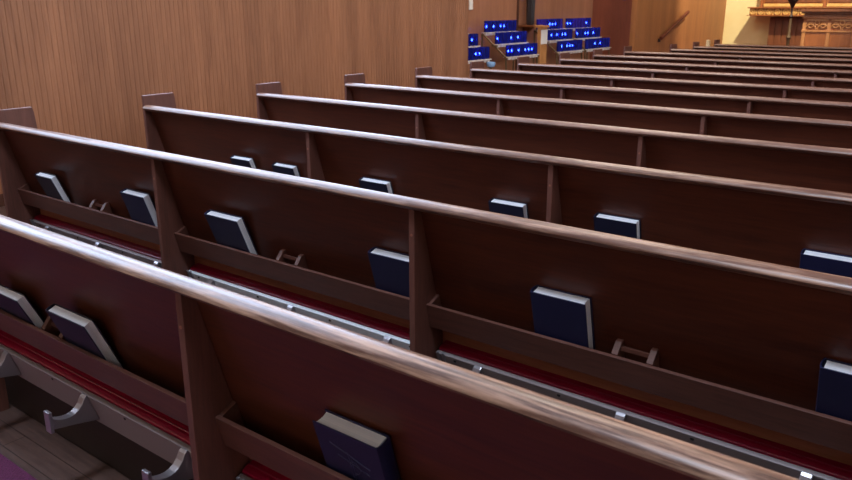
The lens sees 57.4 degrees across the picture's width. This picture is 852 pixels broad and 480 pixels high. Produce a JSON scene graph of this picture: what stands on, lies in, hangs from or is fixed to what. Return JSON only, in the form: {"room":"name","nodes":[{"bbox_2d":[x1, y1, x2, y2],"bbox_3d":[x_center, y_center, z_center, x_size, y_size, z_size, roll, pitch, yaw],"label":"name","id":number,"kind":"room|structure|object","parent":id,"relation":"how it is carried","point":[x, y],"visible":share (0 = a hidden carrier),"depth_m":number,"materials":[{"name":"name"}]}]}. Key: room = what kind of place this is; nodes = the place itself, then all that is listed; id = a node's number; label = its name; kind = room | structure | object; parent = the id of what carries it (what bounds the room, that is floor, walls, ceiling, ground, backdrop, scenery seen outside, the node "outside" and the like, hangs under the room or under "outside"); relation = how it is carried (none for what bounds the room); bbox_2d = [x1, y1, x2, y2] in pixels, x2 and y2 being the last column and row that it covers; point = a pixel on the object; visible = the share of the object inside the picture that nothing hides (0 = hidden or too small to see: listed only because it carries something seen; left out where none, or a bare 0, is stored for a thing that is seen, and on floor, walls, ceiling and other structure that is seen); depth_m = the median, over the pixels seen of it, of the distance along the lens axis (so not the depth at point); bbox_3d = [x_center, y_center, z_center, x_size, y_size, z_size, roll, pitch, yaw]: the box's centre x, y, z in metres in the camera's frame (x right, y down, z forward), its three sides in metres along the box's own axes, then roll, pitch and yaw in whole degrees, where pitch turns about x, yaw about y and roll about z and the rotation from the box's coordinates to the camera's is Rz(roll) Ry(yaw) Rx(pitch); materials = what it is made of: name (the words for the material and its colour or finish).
{"room":"church","nodes":[
{"label":"church","id":0,"kind":"room"},
{"bbox_2d":[0,206,131,479],"bbox_3d":[4.335,-0.103,5.295,14.500,0.100,23.900,12,21,36],"label":"floor","id":1,"kind":"structure","parent":0,"point":[25,441],"depth_m":2.53,"materials":[{"name":"brown wood"}]},
{"bbox_2d":[0,453,36,479],"bbox_3d":[0.840,1.323,0.407,12.400,0.008,0.770,12,21,36],"label":"carpet","id":2,"kind":"object","parent":1,"relation":"on","point":[9,470],"visible":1,"depth_m":2.41,"materials":[{"name":"purple carpet"}]},
{"bbox_2d":[0,215,799,479],"bbox_3d":[-0.372,0.390,1.992,5.452,0.885,0.587,12,21,36],"label":"pew","id":3,"kind":"object","parent":1,"relation":"on","point":[216,383],"visible":0.94,"depth_m":1.72,"materials":[{"name":"brown wood"}]},
{"bbox_2d":[0,284,43,328],"bbox_3d":[-1.256,0.222,2.406,0.204,0.171,0.099,12,21,36],"label":"book","id":4,"kind":"object","parent":3,"relation":"in","point":[15,303],"visible":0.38,"depth_m":2.34,"materials":[{"name":"blue paper"}]},
{"bbox_2d":[45,303,125,369],"bbox_3d":[-0.950,0.281,2.172,0.204,0.192,0.106,12,21,36],"label":"book","id":5,"kind":"object","parent":3,"relation":"in","point":[81,331],"visible":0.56,"depth_m":2.12,"materials":[{"name":"blue paper"}]},
{"bbox_2d":[312,409,400,479],"bbox_3d":[-0.130,0.455,1.571,0.176,0.203,0.093,12,21,36],"label":"book","id":6,"kind":"object","parent":3,"relation":"in","point":[350,448],"visible":0.95,"depth_m":1.53,"materials":[{"name":"blue paper"}]},
{"bbox_2d":[0,107,851,479],"bbox_3d":[0.120,0.183,2.672,5.452,0.885,0.587,12,21,36],"label":"pew","id":7,"kind":"object","parent":1,"relation":"on","point":[720,353],"visible":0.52,"depth_m":2.33,"materials":[{"name":"brown wood"}]},
{"bbox_2d":[35,171,71,202],"bbox_3d":[-1.852,-0.238,3.884,0.160,0.201,0.106,12,21,36],"label":"book","id":8,"kind":"object","parent":7,"relation":"in","point":[50,183],"visible":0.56,"depth_m":3.84,"materials":[{"name":"blue paper"}]},
{"bbox_2d":[120,188,157,226],"bbox_3d":[-1.248,-0.114,3.437,0.178,0.218,0.102,12,21,36],"label":"book","id":9,"kind":"object","parent":7,"relation":"in","point":[140,206],"visible":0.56,"depth_m":3.39,"materials":[{"name":"blue paper"}]},
{"bbox_2d":[204,209,257,254],"bbox_3d":[-0.763,-0.005,3.072,0.200,0.219,0.111,12,21,36],"label":"book","id":10,"kind":"object","parent":7,"relation":"in","point":[228,230],"visible":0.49,"depth_m":3.03,"materials":[{"name":"paper"}]},
{"bbox_2d":[368,247,408,296],"bbox_3d":[-0.096,0.139,2.586,0.178,0.220,0.098,12,21,36],"label":"book","id":11,"kind":"object","parent":7,"relation":"in","point":[390,269],"visible":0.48,"depth_m":2.55,"materials":[{"name":"blue paper"}]},
{"bbox_2d":[530,285,594,348],"bbox_3d":[0.391,0.246,2.227,0.176,0.220,0.095,12,21,36],"label":"book","id":12,"kind":"object","parent":7,"relation":"in","point":[557,314],"visible":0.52,"depth_m":2.19,"materials":[{"name":"blue paper"}]},
{"bbox_2d":[815,358,851,421],"bbox_3d":[0.987,0.383,1.787,0.162,0.210,0.095,12,21,36],"label":"book","id":13,"kind":"object","parent":7,"relation":"in","point":[834,392],"visible":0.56,"depth_m":1.78,"materials":[{"name":"paper"}]},
{"bbox_2d":[468,33,491,68],"bbox_3d":[0.473,-2.277,10.610,0.488,1.013,0.878,12,21,36],"label":"rack","id":14,"kind":"object","parent":1,"relation":"on","point":[489,59],"visible":0.16,"depth_m":10.63,"materials":[{"name":"brown wood"}]},
{"bbox_2d":[468,48,470,60],"bbox_3d":[0.560,-2.472,10.360,0.072,0.162,0.072,12,21,36],"label":"votive candle","id":15,"kind":"object","parent":14,"relation":"on","point":[469,49],"visible":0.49,"depth_m":10.34,"materials":[{"name":"blue glass"}]},
{"bbox_2d":[468,34,470,45],"bbox_3d":[0.576,-2.731,10.630,0.072,0.162,0.072,12,21,36],"label":"votive candle","id":16,"kind":"object","parent":14,"relation":"on","point":[469,35],"visible":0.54,"depth_m":10.60,"materials":[{"name":"blue glass"}]},
{"bbox_2d":[471,34,474,45],"bbox_3d":[0.632,-2.752,10.699,0.072,0.162,0.072,12,21,36],"label":"votive candle","id":17,"kind":"object","parent":14,"relation":"on","point":[472,35],"visible":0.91,"depth_m":10.67,"materials":[{"name":"blue glass"}]},
{"bbox_2d":[471,48,474,59],"bbox_3d":[0.615,-2.493,10.429,0.072,0.162,0.072,12,21,36],"label":"votive candle","id":18,"kind":"object","parent":14,"relation":"on","point":[472,49],"visible":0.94,"depth_m":10.40,"materials":[{"name":"blue glass"}]},
{"bbox_2d":[473,47,477,59],"bbox_3d":[0.671,-2.514,10.498,0.072,0.162,0.072,12,21,36],"label":"votive candle","id":19,"kind":"object","parent":14,"relation":"on","point":[476,48],"visible":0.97,"depth_m":10.47,"materials":[{"name":"blue glass"}]},
{"bbox_2d":[474,34,477,45],"bbox_3d":[0.688,-2.773,10.768,0.072,0.162,0.072,12,21,36],"label":"votive candle","id":20,"kind":"object","parent":14,"relation":"on","point":[476,35],"visible":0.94,"depth_m":10.74,"materials":[{"name":"blue glass"}]},
{"bbox_2d":[478,47,481,59],"bbox_3d":[0.727,-2.535,10.567,0.072,0.162,0.072,12,21,36],"label":"votive candle","id":21,"kind":"object","parent":14,"relation":"on","point":[479,48],"visible":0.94,"depth_m":10.54,"materials":[{"name":"blue glass"}]},
{"bbox_2d":[482,47,485,58],"bbox_3d":[0.783,-2.556,10.636,0.072,0.162,0.072,12,21,36],"label":"votive candle","id":22,"kind":"object","parent":14,"relation":"on","point":[483,48],"visible":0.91,"depth_m":10.61,"materials":[{"name":"blue glass"}]},
{"bbox_2d":[486,47,489,58],"bbox_3d":[0.839,-2.577,10.705,0.072,0.162,0.072,12,21,36],"label":"votive candle","id":23,"kind":"object","parent":14,"relation":"on","point":[487,48],"visible":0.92,"depth_m":10.68,"materials":[{"name":"blue glass"}]},
{"bbox_2d":[486,62,494,68],"bbox_3d":[0.879,-2.094,10.614,0.200,0.655,0.195,12,21,36],"label":"stand","id":24,"kind":"object","parent":1,"relation":"on","point":[489,64],"visible":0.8,"depth_m":10.49,"materials":[{"name":"silver"}]},
{"bbox_2d":[142,93,851,267],"bbox_3d":[0.649,-0.015,3.326,5.452,0.885,0.587,12,21,36],"label":"pew","id":25,"kind":"object","parent":1,"relation":"on","point":[753,220],"visible":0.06,"depth_m":3.10,"materials":[{"name":"brown wood"}]},
{"bbox_2d":[230,155,256,168],"bbox_3d":[-0.983,-0.363,4.287,0.162,0.204,0.105,12,21,36],"label":"book","id":26,"kind":"object","parent":25,"relation":"in","point":[243,161],"visible":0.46,"depth_m":4.22,"materials":[{"name":"paper"}]},
{"bbox_2d":[272,162,300,176],"bbox_3d":[-0.718,-0.305,4.094,0.164,0.202,0.099,12,21,36],"label":"book","id":27,"kind":"object","parent":25,"relation":"in","point":[278,167],"visible":0.43,"depth_m":4.03,"materials":[{"name":"paper"}]},
{"bbox_2d":[359,176,393,193],"bbox_3d":[-0.226,-0.197,3.731,0.178,0.203,0.097,12,21,36],"label":"book","id":28,"kind":"object","parent":25,"relation":"in","point":[374,184],"visible":0.45,"depth_m":3.67,"materials":[{"name":"paper"}]},
{"bbox_2d":[488,198,528,218],"bbox_3d":[0.356,-0.070,3.303,0.172,0.205,0.091,12,21,36],"label":"book","id":29,"kind":"object","parent":25,"relation":"in","point":[502,206],"visible":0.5,"depth_m":3.25,"materials":[{"name":"blue paper"}]},
{"bbox_2d":[594,212,640,238],"bbox_3d":[0.742,0.009,3.013,0.178,0.218,0.094,12,21,36],"label":"book","id":30,"kind":"object","parent":25,"relation":"in","point":[603,222],"visible":0.34,"depth_m":2.96,"materials":[{"name":"blue paper"}]},
{"bbox_2d":[799,248,851,277],"bbox_3d":[1.331,0.142,2.579,0.176,0.213,0.093,12,21,36],"label":"book","id":31,"kind":"object","parent":25,"relation":"in","point":[813,260],"visible":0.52,"depth_m":2.53,"materials":[{"name":"blue paper"}]},
{"bbox_2d":[481,31,538,69],"bbox_3d":[1.265,-2.575,11.590,0.488,1.013,0.908,12,21,36],"label":"rack","id":32,"kind":"object","parent":1,"relation":"on","point":[484,34],"visible":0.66,"depth_m":11.26,"materials":[{"name":"silver metal"}]},
{"bbox_2d":[484,21,488,31],"bbox_3d":[0.874,-3.086,11.249,0.072,0.162,0.072,12,21,36],"label":"votive candle","id":33,"kind":"object","parent":32,"relation":"on","point":[486,23],"visible":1,"depth_m":11.22,"materials":[{"name":"blue glass"}]},
{"bbox_2d":[489,21,492,31],"bbox_3d":[0.932,-3.107,11.321,0.072,0.162,0.072,12,21,36],"label":"votive candle","id":34,"kind":"object","parent":32,"relation":"on","point":[490,22],"visible":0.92,"depth_m":11.29,"materials":[{"name":"blue glass"}]},
{"bbox_2d":[492,21,495,31],"bbox_3d":[0.990,-3.129,11.393,0.072,0.162,0.072,12,21,36],"label":"votive candle","id":35,"kind":"object","parent":32,"relation":"on","point":[494,22],"visible":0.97,"depth_m":11.37,"materials":[{"name":"blue glass"}]},
{"bbox_2d":[495,32,499,43],"bbox_3d":[1.024,-2.899,11.184,0.072,0.162,0.072,12,21,36],"label":"votive candle","id":36,"kind":"object","parent":32,"relation":"on","point":[497,34],"visible":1,"depth_m":11.16,"materials":[{"name":"blue glass"}]},
{"bbox_2d":[495,20,499,31],"bbox_3d":[1.048,-3.151,11.465,0.072,0.162,0.072,12,21,36],"label":"votive candle","id":37,"kind":"object","parent":32,"relation":"on","point":[497,21],"visible":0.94,"depth_m":11.44,"materials":[{"name":"blue glass"}]},
{"bbox_2d":[499,20,502,31],"bbox_3d":[1.106,-3.173,11.537,0.072,0.162,0.072,12,21,36],"label":"votive candle","id":38,"kind":"object","parent":32,"relation":"on","point":[501,21],"visible":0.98,"depth_m":11.51,"materials":[{"name":"blue glass"}]},
{"bbox_2d":[500,32,502,43],"bbox_3d":[1.083,-2.921,11.256,0.072,0.162,0.072,12,21,36],"label":"votive candle","id":39,"kind":"object","parent":32,"relation":"on","point":[501,33],"visible":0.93,"depth_m":11.22,"materials":[{"name":"blue glass"}]},
{"bbox_2d":[503,32,506,43],"bbox_3d":[1.141,-2.943,11.328,0.072,0.162,0.072,12,21,36],"label":"votive candle","id":40,"kind":"object","parent":32,"relation":"on","point":[504,33],"visible":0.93,"depth_m":11.30,"materials":[{"name":"blue glass"}]},
{"bbox_2d":[503,20,506,31],"bbox_3d":[1.164,-3.195,11.609,0.072,0.162,0.072,12,21,36],"label":"votive candle","id":41,"kind":"object","parent":32,"relation":"on","point":[504,21],"visible":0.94,"depth_m":11.58,"materials":[{"name":"blue glass"}]},
{"bbox_2d":[506,20,509,30],"bbox_3d":[1.222,-3.216,11.681,0.072,0.162,0.072,12,21,36],"label":"votive candle","id":42,"kind":"object","parent":32,"relation":"on","point":[508,21],"visible":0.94,"depth_m":11.65,"materials":[{"name":"blue glass"}]},
{"bbox_2d":[506,45,510,56],"bbox_3d":[1.175,-2.703,11.122,0.072,0.162,0.072,12,21,36],"label":"votive candle","id":43,"kind":"object","parent":32,"relation":"on","point":[508,47],"visible":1,"depth_m":11.10,"materials":[{"name":"blue glass"}]},
{"bbox_2d":[507,32,509,42],"bbox_3d":[1.199,-2.965,11.400,0.072,0.162,0.072,12,21,36],"label":"votive candle","id":44,"kind":"object","parent":32,"relation":"on","point":[508,33],"visible":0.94,"depth_m":11.37,"materials":[{"name":"blue glass"}]},
{"bbox_2d":[510,20,512,30],"bbox_3d":[1.281,-3.238,11.753,0.072,0.162,0.072,12,21,36],"label":"votive candle","id":45,"kind":"object","parent":32,"relation":"on","point":[511,21],"visible":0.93,"depth_m":11.72,"materials":[{"name":"blue glass"}]},
{"bbox_2d":[510,32,513,42],"bbox_3d":[1.257,-2.986,11.472,0.072,0.162,0.072,12,21,36],"label":"votive candle","id":46,"kind":"object","parent":32,"relation":"on","point":[511,33],"visible":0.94,"depth_m":11.44,"materials":[{"name":"blue glass"}]},
{"bbox_2d":[511,45,513,56],"bbox_3d":[1.233,-2.725,11.194,0.072,0.162,0.072,12,21,36],"label":"votive candle","id":47,"kind":"object","parent":32,"relation":"on","point":[512,46],"visible":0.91,"depth_m":11.16,"materials":[{"name":"blue glass"}]},
{"bbox_2d":[513,20,516,30],"bbox_3d":[1.339,-3.260,11.825,0.072,0.162,0.072,12,21,36],"label":"votive candle","id":48,"kind":"object","parent":32,"relation":"on","point":[514,21],"visible":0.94,"depth_m":11.80,"materials":[{"name":"blue glass"}]},
{"bbox_2d":[513,32,516,42],"bbox_3d":[1.315,-3.008,11.544,0.072,0.162,0.072,12,21,36],"label":"votive candle","id":49,"kind":"object","parent":32,"relation":"on","point":[515,33],"visible":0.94,"depth_m":11.52,"materials":[{"name":"blue glass"}]},
{"bbox_2d":[513,44,517,55],"bbox_3d":[1.291,-2.747,11.266,0.072,0.162,0.072,12,21,36],"label":"votive candle","id":50,"kind":"object","parent":32,"relation":"on","point":[515,45],"visible":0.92,"depth_m":11.24,"materials":[{"name":"blue glass"}]},
{"bbox_2d":[516,31,520,42],"bbox_3d":[1.373,-3.030,11.616,0.072,0.162,0.072,12,21,36],"label":"votive candle","id":51,"kind":"object","parent":32,"relation":"on","point":[518,32],"visible":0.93,"depth_m":11.59,"materials":[{"name":"blue glass"}]},
{"bbox_2d":[517,44,520,55],"bbox_3d":[1.349,-2.768,11.338,0.072,0.162,0.072,12,21,36],"label":"votive candle","id":52,"kind":"object","parent":32,"relation":"on","point":[519,45],"visible":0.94,"depth_m":11.31,"materials":[{"name":"blue glass"}]},
{"bbox_2d":[520,31,523,41],"bbox_3d":[1.431,-3.052,11.687,0.072,0.162,0.072,12,21,36],"label":"votive candle","id":53,"kind":"object","parent":32,"relation":"on","point":[522,32],"visible":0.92,"depth_m":11.66,"materials":[{"name":"blue glass"}]},
{"bbox_2d":[521,44,524,55],"bbox_3d":[1.408,-2.790,11.409,0.072,0.162,0.072,12,21,36],"label":"votive candle","id":54,"kind":"object","parent":32,"relation":"on","point":[522,45],"visible":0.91,"depth_m":11.38,"materials":[{"name":"blue glass"}]},
{"bbox_2d":[523,31,526,41],"bbox_3d":[1.489,-3.074,11.759,0.072,0.162,0.072,12,21,36],"label":"votive candle","id":55,"kind":"object","parent":32,"relation":"on","point":[525,32],"visible":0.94,"depth_m":11.73,"materials":[{"name":"blue glass"}]},
{"bbox_2d":[524,44,527,54],"bbox_3d":[1.466,-2.812,11.481,0.072,0.162,0.072,12,21,36],"label":"votive candle","id":56,"kind":"object","parent":32,"relation":"on","point":[526,45],"visible":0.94,"depth_m":11.45,"materials":[{"name":"blue glass"}]},
{"bbox_2d":[527,43,530,54],"bbox_3d":[1.524,-2.834,11.553,0.072,0.162,0.072,12,21,36],"label":"votive candle","id":57,"kind":"object","parent":32,"relation":"on","point":[529,44],"visible":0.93,"depth_m":11.53,"materials":[{"name":"blue glass"}]},
{"bbox_2d":[531,43,533,54],"bbox_3d":[1.582,-2.856,11.625,0.072,0.162,0.072,12,21,36],"label":"votive candle","id":58,"kind":"object","parent":32,"relation":"on","point":[532,44],"visible":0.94,"depth_m":11.59,"materials":[{"name":"blue glass"}]},
{"bbox_2d":[534,43,537,53],"bbox_3d":[1.640,-2.878,11.697,0.072,0.162,0.072,12,21,36],"label":"votive candle","id":59,"kind":"object","parent":32,"relation":"on","point":[535,44],"visible":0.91,"depth_m":11.67,"materials":[{"name":"blue glass"}]},
{"bbox_2d":[535,25,549,63],"bbox_3d":[1.754,-2.714,11.899,0.140,1.098,0.210,12,21,36],"label":"desk","id":60,"kind":"object","parent":1,"relation":"on","point":[542,32],"visible":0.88,"depth_m":11.77,"materials":[{"name":"brown wood"}]},
{"bbox_2d":[255,82,851,193],"bbox_3d":[1.178,-0.213,3.980,5.452,0.885,0.587,12,21,36],"label":"pew","id":61,"kind":"object","parent":1,"relation":"on","point":[790,164],"visible":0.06,"depth_m":3.89,"materials":[{"name":"brown wood"}]},
{"bbox_2d":[533,29,583,64],"bbox_3d":[2.173,-2.916,12.714,0.488,1.013,0.878,12,21,36],"label":"rack","id":62,"kind":"object","parent":1,"relation":"on","point":[535,31],"visible":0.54,"depth_m":12.41,"materials":[{"name":"silver metal"}]},
{"bbox_2d":[536,19,540,29],"bbox_3d":[1.792,-3.430,12.385,0.072,0.162,0.072,12,21,36],"label":"votive candle","id":63,"kind":"object","parent":62,"relation":"on","point":[538,21],"visible":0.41,"depth_m":12.35,"materials":[{"name":"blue glass"}]},
{"bbox_2d":[547,30,550,40],"bbox_3d":[1.942,-3.244,12.319,0.072,0.162,0.072,12,21,36],"label":"votive candle","id":64,"kind":"object","parent":62,"relation":"on","point":[549,31],"visible":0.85,"depth_m":12.29,"materials":[{"name":"blue glass"}]},
{"bbox_2d":[556,41,560,51],"bbox_3d":[2.093,-3.047,12.257,0.072,0.162,0.072,12,21,36],"label":"votive candle","id":65,"kind":"object","parent":62,"relation":"on","point":[558,48],"visible":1,"depth_m":12.23,"materials":[{"name":"blue glass"}]},
{"bbox_2d":[559,29,561,39],"bbox_3d":[2.165,-3.327,12.596,0.072,0.162,0.072,12,21,36],"label":"votive candle","id":66,"kind":"object","parent":62,"relation":"on","point":[560,30],"visible":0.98,"depth_m":12.57,"materials":[{"name":"blue glass"}]},
{"bbox_2d":[561,41,563,51],"bbox_3d":[2.149,-3.068,12.326,0.072,0.162,0.072,12,21,36],"label":"votive candle","id":67,"kind":"object","parent":62,"relation":"on","point":[562,42],"visible":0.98,"depth_m":12.30,"materials":[{"name":"blue glass"}]},
{"bbox_2d":[562,29,564,39],"bbox_3d":[2.221,-3.348,12.665,0.072,0.162,0.072,12,21,36],"label":"votive candle","id":68,"kind":"object","parent":62,"relation":"on","point":[563,30],"visible":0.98,"depth_m":12.64,"materials":[{"name":"blue glass"}]},
{"bbox_2d":[568,40,571,50],"bbox_3d":[2.316,-3.131,12.534,0.072,0.162,0.072,12,21,36],"label":"votive candle","id":69,"kind":"object","parent":62,"relation":"on","point":[570,43],"visible":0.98,"depth_m":12.51,"materials":[{"name":"blue glass"}]},
{"bbox_2d":[572,40,574,50],"bbox_3d":[2.372,-3.152,12.603,0.072,0.162,0.072,12,21,36],"label":"votive candle","id":70,"kind":"object","parent":62,"relation":"on","point":[573,41],"visible":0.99,"depth_m":12.57,"materials":[{"name":"blue glass"}]},
{"bbox_2d":[563,27,610,58],"bbox_3d":[2.788,-3.146,13.475,0.488,1.013,0.948,12,21,36],"label":"rack","id":71,"kind":"object","parent":1,"relation":"on","point":[583,39],"visible":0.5,"depth_m":13.22,"materials":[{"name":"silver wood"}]},
{"bbox_2d":[565,18,569,27],"bbox_3d":[2.385,-3.653,13.119,0.072,0.162,0.072,12,21,36],"label":"votive candle","id":72,"kind":"object","parent":71,"relation":"on","point":[567,20],"visible":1,"depth_m":13.09,"materials":[{"name":"blue glass"}]},
{"bbox_2d":[575,18,577,27],"bbox_3d":[2.568,-3.722,13.346,0.072,0.162,0.072,12,21,36],"label":"votive candle","id":73,"kind":"object","parent":71,"relation":"on","point":[576,19],"visible":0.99,"depth_m":13.32,"materials":[{"name":"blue glass"}]},
{"bbox_2d":[575,28,579,37],"bbox_3d":[2.535,-3.466,13.054,0.072,0.162,0.072,12,21,36],"label":"votive candle","id":74,"kind":"object","parent":71,"relation":"on","point":[576,29],"visible":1,"depth_m":13.03,"materials":[{"name":"blue glass"}]},
{"bbox_2d":[584,39,588,48],"bbox_3d":[2.686,-3.270,12.992,0.072,0.162,0.072,12,21,36],"label":"votive candle","id":75,"kind":"object","parent":71,"relation":"on","point":[586,40],"visible":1,"depth_m":12.96,"materials":[{"name":"blue glass"}]},
{"bbox_2d":[594,27,597,36],"bbox_3d":[2.964,-3.627,13.584,0.072,0.162,0.072,12,21,36],"label":"votive candle","id":76,"kind":"object","parent":71,"relation":"on","point":[596,29],"visible":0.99,"depth_m":13.56,"materials":[{"name":"blue glass"}]},
{"bbox_2d":[344,73,851,148],"bbox_3d":[1.706,-0.412,4.634,5.452,0.885,0.587,12,21,36],"label":"pew","id":77,"kind":"object","parent":1,"relation":"on","point":[796,130],"visible":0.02,"depth_m":4.65,"materials":[{"name":"brown wood"}]},
{"bbox_2d":[415,67,851,120],"bbox_3d":[2.235,-0.610,5.288,5.452,0.885,0.587,12,21,36],"label":"pew","id":78,"kind":"object","parent":1,"relation":"on","point":[816,109],"visible":0.02,"depth_m":5.41,"materials":[{"name":"brown wood"}]},
{"bbox_2d":[470,61,851,102],"bbox_3d":[2.749,-0.812,5.953,5.489,0.885,0.587,12,21,36],"label":"pew","id":79,"kind":"object","parent":1,"relation":"on","point":[477,70],"visible":0.02,"depth_m":6.15,"materials":[{"name":"brown wood"}]},
{"bbox_2d":[517,56,851,88],"bbox_3d":[3.272,-1.012,6.611,5.502,0.885,0.587,12,21,36],"label":"pew","id":80,"kind":"object","parent":1,"relation":"on","point":[523,63],"visible":0.02,"depth_m":6.89,"materials":[{"name":"brown wood"}]},
{"bbox_2d":[559,52,851,78],"bbox_3d":[3.804,-1.209,7.262,5.492,0.885,0.587,12,21,36],"label":"pew","id":81,"kind":"object","parent":1,"relation":"on","point":[564,58],"visible":0.02,"depth_m":7.61,"materials":[{"name":"brown wood"}]},
{"bbox_2d":[592,49,851,70],"bbox_3d":[4.325,-1.409,7.922,5.512,0.885,0.587,12,21,36],"label":"pew","id":82,"kind":"object","parent":1,"relation":"on","point":[597,53],"visible":0.02,"depth_m":8.33,"materials":[{"name":"brown wood"}]},
{"bbox_2d":[623,46,851,63],"bbox_3d":[4.854,-1.608,8.576,5.512,0.885,0.587,12,21,36],"label":"pew","id":83,"kind":"object","parent":1,"relation":"on","point":[627,51],"visible":0.02,"depth_m":9.05,"materials":[{"name":"brown wood"}]},
{"bbox_2d":[669,44,851,58],"bbox_3d":[5.490,-1.782,9.150,5.240,0.885,0.587,12,21,36],"label":"pew","id":84,"kind":"object","parent":1,"relation":"on","point":[673,47],"visible":0.02,"depth_m":9.70,"materials":[{"name":"brown wood"}]},
{"bbox_2d":[692,42,851,53],"bbox_3d":[6.018,-1.981,9.804,5.240,0.885,0.587,12,21,36],"label":"pew","id":85,"kind":"object","parent":1,"relation":"on","point":[696,46],"visible":0.02,"depth_m":10.41,"materials":[{"name":"brown wood"}]},
{"bbox_2d":[714,40,851,50],"bbox_3d":[6.551,-2.178,10.455,5.229,0.885,0.587,12,21,36],"label":"pew","id":86,"kind":"object","parent":1,"relation":"on","point":[716,42],"visible":0.02,"depth_m":11.12,"materials":[{"name":"brown wood"}]},
{"bbox_2d":[0,0,468,193],"bbox_3d":[-3.632,-0.913,4.836,0.150,1.750,13.430,12,21,36],"label":"wall","id":87,"kind":"structure","parent":0,"point":[84,68],"depth_m":6.75,"materials":[{"name":"brown wood"}]},
{"bbox_2d":[0,194,4,206],"bbox_3d":[-3.566,-0.104,5.028,0.014,0.090,13.430,12,21,36],"label":"baseboard","id":88,"kind":"structure","parent":87,"relation":"attached to","point":[2,203],"depth_m":5.63,"materials":[{"name":"brown"}]},
{"bbox_2d":[468,0,592,77],"bbox_3d":[1.355,-5.510,11.644,0.150,6.600,5.550,12,21,36],"label":"wall","id":89,"kind":"structure","parent":0,"point":[483,10],"depth_m":12.29,"materials":[{"name":"brown wood"}]},
{"bbox_2d":[469,0,472,9],"bbox_3d":[0.644,-3.532,11.134,0.014,0.450,0.090,12,21,36],"label":"wall plate","id":90,"kind":"object","parent":89,"relation":"attached to","point":[470,1],"visible":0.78,"depth_m":11.17,"materials":[{"name":"white"}]},
{"bbox_2d":[515,0,518,70],"bbox_3d":[1.438,-5.503,11.619,0.012,6.600,0.050,12,21,36],"label":"trim","id":91,"kind":"structure","parent":89,"relation":"attached to","point":[517,24],"depth_m":12.24,"materials":[{"name":"brown wood"}]},
{"bbox_2d":[518,25,534,33],"bbox_3d":[1.654,-3.304,12.329,0.268,0.198,0.300,12,21,36],"label":"wall shelf","id":92,"kind":"object","parent":89,"relation":"attached to","point":[528,28],"visible":0.69,"depth_m":12.29,"materials":[{"name":"brown wood"}]},
{"bbox_2d":[526,0,534,24],"bbox_3d":[1.648,-3.932,12.143,0.168,1.110,0.174,12,21,36],"label":"statue","id":93,"kind":"object","parent":92,"relation":"on","point":[530,9],"visible":0.99,"depth_m":12.21,"materials":[{"name":"black"}]},
{"bbox_2d":[590,0,631,59],"bbox_3d":[3.369,-6.053,13.432,0.749,6.600,0.130,12,21,36],"label":"wall","id":94,"kind":"structure","parent":0,"point":[613,17],"depth_m":14.01,"materials":[{"name":"brown wood"}]},
{"bbox_2d":[629,0,726,52],"bbox_3d":[5.158,-6.524,14.980,0.100,6.600,4.880,12,21,36],"label":"wall","id":95,"kind":"structure","parent":0,"point":[650,19],"depth_m":15.16,"materials":[{"name":"brown wood"}]},
{"bbox_2d":[658,11,689,41],"bbox_3d":[4.777,-4.135,15.022,0.121,0.560,1.322,12,21,36],"label":"stair rail","id":96,"kind":"object","parent":95,"relation":"attached to","point":[686,13],"visible":1,"depth_m":14.91,"materials":[{"name":"brown wood"}]},
{"bbox_2d":[722,0,803,44],"bbox_3d":[11.898,-5.951,13.030,13.250,6.600,0.150,12,21,36],"label":"wall","id":97,"kind":"structure","parent":0,"point":[739,28],"depth_m":17.20,"materials":[{"name":"beige paint"}]},
{"bbox_3d":[10.640,-2.439,12.304,13.139,0.300,4.099,12,21,36],"label":"floor","id":98,"kind":"structure","parent":0,"visible":0},
{"bbox_2d":[786,0,797,45],"bbox_3d":[6.800,-4.069,14.517,0.320,1.560,0.320,12,21,36],"label":"candlestick","id":99,"kind":"object","parent":98,"relation":"on","point":[792,2],"visible":0.73,"depth_m":14.50,"materials":[{"name":"gold metal"}]},
{"bbox_2d":[788,0,797,7],"bbox_3d":[6.799,-4.381,14.423,0.190,0.150,0.187,12,21,36],"label":"bowl","id":100,"kind":"object","parent":99,"relation":"on","point":[792,2],"depth_m":14.38,"materials":[{"name":"black metal"}]},
{"bbox_2d":[747,0,851,45],"bbox_3d":[9.539,-5.490,14.548,6.400,4.250,0.630,12,21,36],"label":"reredos","id":101,"kind":"object","parent":98,"relation":"on","point":[778,26],"visible":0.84,"depth_m":16.35,"materials":[{"name":"brown wood"}]},
{"bbox_2d":[799,9,851,46],"bbox_3d":[8.836,-3.546,13.737,4.140,1.000,0.710,12,21,36],"label":"altar","id":102,"kind":"object","parent":98,"relation":"on","point":[821,27],"visible":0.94,"depth_m":14.42,"materials":[{"name":"brown wood"}]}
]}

